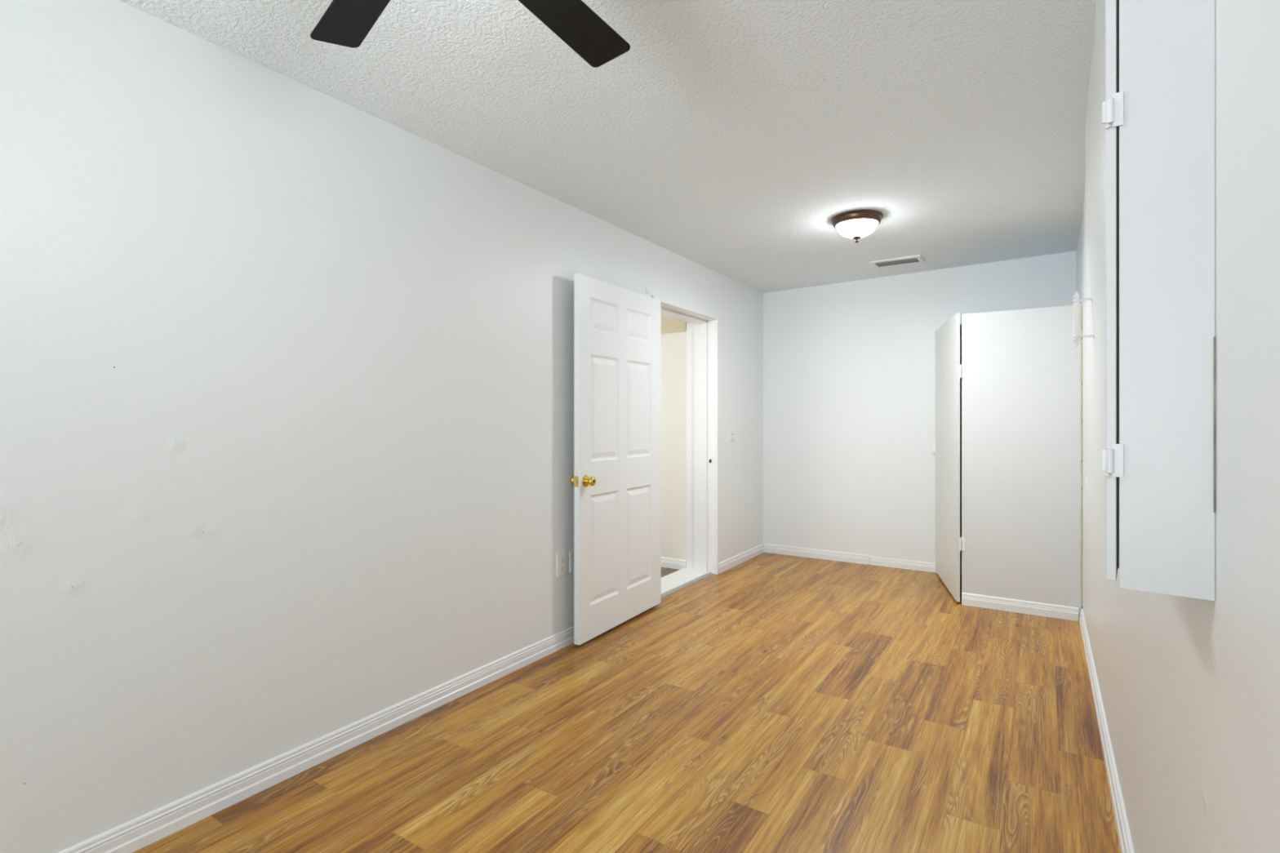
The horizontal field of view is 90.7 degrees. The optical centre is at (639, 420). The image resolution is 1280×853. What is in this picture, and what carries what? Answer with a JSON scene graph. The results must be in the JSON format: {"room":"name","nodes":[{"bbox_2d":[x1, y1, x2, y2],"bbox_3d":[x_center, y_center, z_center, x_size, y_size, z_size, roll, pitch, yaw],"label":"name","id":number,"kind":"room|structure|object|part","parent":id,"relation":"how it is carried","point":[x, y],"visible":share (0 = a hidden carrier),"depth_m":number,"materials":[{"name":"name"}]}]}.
{"room":"empty bedroom","nodes":[
{"label":"empty bedroom","id":0,"kind":"room"},
{"bbox_2d":[0,0,763,852],"bbox_3d":[-1.436,-0.040,2.110,0.270,2.650,9.215,0,0,33],"label":"wall","id":1,"kind":"structure","parent":0,"point":[286,368],"depth_m":2.08,"materials":[{"name":"paint"}]},
{"bbox_2d":[57,626,573,852],"bbox_3d":[-1.855,1.192,1.185,0.017,0.085,7.205,0,0,33],"label":"baseboard","id":2,"kind":"structure","parent":1,"relation":"attached to","point":[129,837],"depth_m":2.20,"materials":[{"name":"white wood"}]},
{"bbox_2d":[556,550,566,577],"bbox_3d":[-0.424,0.783,3.439,0.009,0.133,0.084,0,0,33],"label":"power outlet","id":3,"kind":"object","parent":1,"relation":"attached to","point":[561,556],"visible":1,"depth_m":3.43,"materials":[{"name":"white plastic"}]},
{"bbox_2d":[560,564,564,572],"bbox_3d":[-0.421,0.807,3.437,0.003,0.034,0.034,0,0,33],"label":"receptacle","id":4,"kind":"object","parent":3,"relation":"attached to","point":[562,566],"depth_m":3.44,"materials":[{"name":"white plastic"}]},
{"bbox_2d":[560,555,564,563],"bbox_3d":[-0.421,0.759,3.437,0.003,0.034,0.034,0,0,33],"label":"receptacle","id":5,"kind":"object","parent":3,"relation":"attached to","point":[562,557],"depth_m":3.44,"materials":[{"name":"white plastic"}]},
{"bbox_2d":[568,550,573,573],"bbox_3d":[-0.365,0.785,3.525,0.016,0.118,0.074,0,0,33],"label":"outlet","id":6,"kind":"object","parent":1,"relation":"attached to","point":[571,553],"visible":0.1,"depth_m":3.51,"materials":[{"name":"white plastic"}]},
{"bbox_2d":[570,272,661,644],"bbox_3d":[-0.094,0.210,3.810,0.148,2.009,0.944,0,0,33],"label":"door","id":7,"kind":"structure","parent":1,"relation":"in","point":[616,479],"depth_m":3.71,"materials":[{"name":"white paint"}]},
{"bbox_3d":[-0.351,0.333,3.493,0.056,0.066,0.066,0,0,33],"label":"knob","id":8,"kind":"part","parent":7,"relation":"part of","materials":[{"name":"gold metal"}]},
{"bbox_3d":[-0.343,0.333,3.419,0.025,0.058,0.002,0,0,30],"label":"latch plate","id":9,"kind":"part","parent":7,"relation":"part of","materials":[{"name":"gold metal"}]},
{"bbox_3d":[-0.274,0.333,3.445,0.059,0.066,0.066,0,0,33],"label":"knob","id":10,"kind":"part","parent":7,"relation":"part of","materials":[{"name":"gold metal"}]},
{"bbox_2d":[652,294,719,574],"bbox_3d":[0.235,0.190,4.732,0.298,2.090,1.034,0,0,33],"label":"trim","id":11,"kind":"structure","parent":1,"relation":"attached to","point":[702,327],"depth_m":5.10,"materials":[{"name":"white wood"}]},
{"bbox_3d":[0.569,0.329,5.087,0.044,0.062,0.002,0,0,33],"label":"strike plate","id":12,"kind":"part","parent":11,"relation":"part of","materials":[{"name":"brown"}]},
{"bbox_2d":[661,568,712,597],"bbox_3d":[0.205,1.228,4.752,0.238,0.014,0.930,0,0,33],"label":"trim","id":13,"kind":"structure","parent":1,"relation":"attached to","point":[673,580],"depth_m":4.88,"materials":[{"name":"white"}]},
{"bbox_2d":[728,427,735,441],"bbox_3d":[0.779,0.122,5.324,0.011,0.121,0.115,0,0,33],"label":"light switch","id":14,"kind":"object","parent":1,"relation":"attached to","point":[731,430],"visible":1,"depth_m":5.31,"materials":[{"name":"white plastic"}]},
{"bbox_2d":[719,543,764,573],"bbox_3d":[0.897,1.195,5.506,0.015,0.080,0.980,0,0,33],"label":"baseboard","id":15,"kind":"structure","parent":1,"relation":"attached to","point":[732,562],"depth_m":5.45,"materials":[{"name":"white wood"}]},
{"bbox_2d":[118,0,1095,293],"bbox_3d":[-0.363,-1.325,1.426,2.755,0.280,9.415,0,0,33],"label":"ceiling","id":16,"kind":"structure","parent":0,"point":[729,137],"depth_m":2.45,"materials":[{"name":"white paint"}]},
{"bbox_2d":[310,0,630,67],"bbox_3d":[-0.361,-1.039,1.198,1.186,0.372,1.142,0,0,33],"label":"ceiling fan","id":17,"kind":"object","parent":16,"relation":"hanging from","point":[345,23],"visible":1,"depth_m":1.54,"materials":[{"name":"black wood"}]},
{"bbox_3d":[-0.637,-0.965,1.452,0.118,0.028,0.446,0,0,-41],"label":"blade","id":18,"kind":"part","parent":17,"relation":"part of","materials":[{"name":"black wood"}]},
{"bbox_3d":[-0.188,-0.965,1.499,0.121,0.028,0.449,0,0,33],"label":"blade","id":19,"kind":"part","parent":17,"relation":"part of","materials":[{"name":"black wood"}]},
{"bbox_2d":[831,209,883,243],"bbox_3d":[1.302,-1.141,3.795,0.300,0.156,0.300,0,0,33],"label":"ceiling light","id":20,"kind":"object","parent":16,"relation":"attached to","point":[856,224],"visible":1,"depth_m":3.71,"materials":[{"name":"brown glass"}]},
{"bbox_3d":[1.302,-1.138,3.795,0.236,0.082,0.236,0,0,33],"label":"lamp shade","id":21,"kind":"part","parent":20,"relation":"part of","materials":[{"name":"white glass"}]},
{"bbox_2d":[869,254,924,268],"bbox_3d":[1.964,-1.212,4.832,0.362,0.020,0.210,0,0,33],"label":"ceiling vent","id":22,"kind":"object","parent":16,"relation":"in","point":[916,259],"visible":1,"depth_m":4.82,"materials":[{"name":"white metal"}]},
{"bbox_2d":[132,552,1120,852],"bbox_3d":[-0.329,1.260,1.405,2.475,0.050,9.215,0,0,33],"label":"floor","id":23,"kind":"structure","parent":0,"point":[767,703],"depth_m":2.41,"materials":[{"name":"brown wood"}]},
{"bbox_2d":[932,304,1082,621],"bbox_3d":[2.543,0.256,4.502,0.958,1.958,0.900,0,0,33],"label":"closet","id":24,"kind":"object","parent":23,"relation":"on","point":[1020,371],"visible":0.96,"depth_m":4.09,"materials":[{"name":"white paint"}]},
{"bbox_3d":[2.402,0.254,5.083,0.053,1.954,0.074,0,0,33],"label":"door post","id":25,"kind":"part","parent":24,"relation":"part of","materials":[{"name":"beige paint"}]},
{"bbox_3d":[2.255,0.251,4.637,0.022,1.936,0.839,0,0,17],"label":"door","id":26,"kind":"part","parent":24,"relation":"part of","materials":[{"name":"beige paint"}]},
{"bbox_3d":[2.579,-0.658,4.504,0.861,0.015,0.858,0,0,33],"label":"panel","id":27,"kind":"part","parent":24,"relation":"part of","materials":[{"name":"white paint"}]},
{"bbox_3d":[2.427,1.195,4.059,0.643,0.080,0.015,0,0,33],"label":"baseboard","id":28,"kind":"part","parent":24,"relation":"part of","materials":[{"name":"white wood"}]},
{"bbox_2d":[661,567,679,577],"bbox_3d":[-0.751,1.260,5.231,1.910,0.050,3.215,0,0,33],"label":"floor","id":29,"kind":"structure","parent":0,"point":[664,571],"depth_m":5.17,"materials":[{"name":"brown wood"}]},
{"bbox_2d":[661,331,685,559],"bbox_3d":[-0.403,0.253,5.768,1.920,1.965,0.105,0,0,33],"label":"wall","id":30,"kind":"structure","parent":0,"point":[673,344],"depth_m":5.27,"materials":[{"name":"white paint"}]},
{"bbox_2d":[661,556,685,569],"bbox_3d":[-0.436,1.195,5.718,1.919,0.080,0.015,0,0,33],"label":"baseboard","id":31,"kind":"structure","parent":30,"relation":"attached to","point":[679,564],"depth_m":5.26,"materials":[{"name":"white wood"}]},
{"bbox_2d":[661,316,685,333],"bbox_3d":[-0.405,-0.968,5.765,1.920,0.475,0.112,0,0,33],"label":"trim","id":32,"kind":"structure","parent":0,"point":[668,326],"depth_m":5.27,"materials":[{"name":"beige paint"}]},
{"bbox_2d":[763,250,1075,575],"bbox_3d":[2.175,-0.040,5.343,2.885,2.650,0.120,0,0,33],"label":"wall","id":33,"kind":"structure","parent":0,"point":[849,367],"depth_m":5.42,"materials":[{"name":"white paint"}]},
{"bbox_2d":[764,543,935,572],"bbox_3d":[1.778,1.195,5.516,1.460,0.080,0.015,0,0,33],"label":"baseboard","id":34,"kind":"structure","parent":33,"relation":"attached to","point":[771,548],"depth_m":5.49,"materials":[{"name":"white wood"}]},
{"bbox_2d":[1075,220,1082,608],"bbox_3d":[3.036,-0.040,4.243,0.150,2.650,1.010,0,0,33],"label":"wall","id":35,"kind":"structure","parent":0,"point":[1079,246],"depth_m":4.08,"materials":[{"name":"white paint"}]},
{"bbox_2d":[1082,0,1279,852],"bbox_3d":[0.502,-0.040,0.335,0.224,2.650,8.305,0,0,33],"label":"wall","id":36,"kind":"structure","parent":0,"point":[1189,688],"depth_m":0.84,"materials":[{"name":"white paint"}]},
{"bbox_2d":[1072,291,1093,346],"bbox_3d":[1.897,-0.433,2.704,0.078,0.237,0.031,0,0,33],"label":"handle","id":37,"kind":"object","parent":36,"relation":"attached to","point":[1076,335],"visible":0.94,"depth_m":2.71,"materials":[{"name":"white metal"}]},
{"bbox_3d":[1.900,-0.515,2.703,0.057,0.026,0.024,0,0,33],"label":"arm","id":38,"kind":"part","parent":37,"relation":"part of","materials":[{"name":"white metal"}]},
{"bbox_3d":[1.903,-0.359,2.700,0.063,0.024,0.024,0,0,33],"label":"arm","id":39,"kind":"part","parent":37,"relation":"part of","materials":[{"name":"white metal"}]},
{"bbox_2d":[1085,476,1088,498],"bbox_3d":[2.433,0.367,3.442,0.007,0.112,0.072,0,0,33],"label":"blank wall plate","id":40,"kind":"object","parent":36,"relation":"attached to","point":[1086,477],"visible":1,"depth_m":3.41,"materials":[{"name":"white plastic"}]},
{"bbox_2d":[1079,608,1133,852],"bbox_3d":[0.461,1.192,0.358,0.017,0.085,8.300,0,0,33],"label":"baseboard","id":41,"kind":"structure","parent":36,"relation":"attached to","point":[1126,845],"depth_m":2.22,"materials":[{"name":"white wood"}]},
{"bbox_2d":[1102,0,1215,600],"bbox_3d":[0.858,-0.390,1.083,0.129,1.290,0.385,0,0,33],"label":"upper cabinet","id":42,"kind":"object","parent":36,"relation":"attached to","point":[1158,108],"visible":1,"depth_m":0.93,"materials":[{"name":"white paint"}]},
{"bbox_3d":[0.832,-0.393,1.109,0.013,1.276,0.370,0,0,38],"label":"door","id":43,"kind":"part","parent":42,"relation":"part of","materials":[{"name":"white paint"}]}
]}

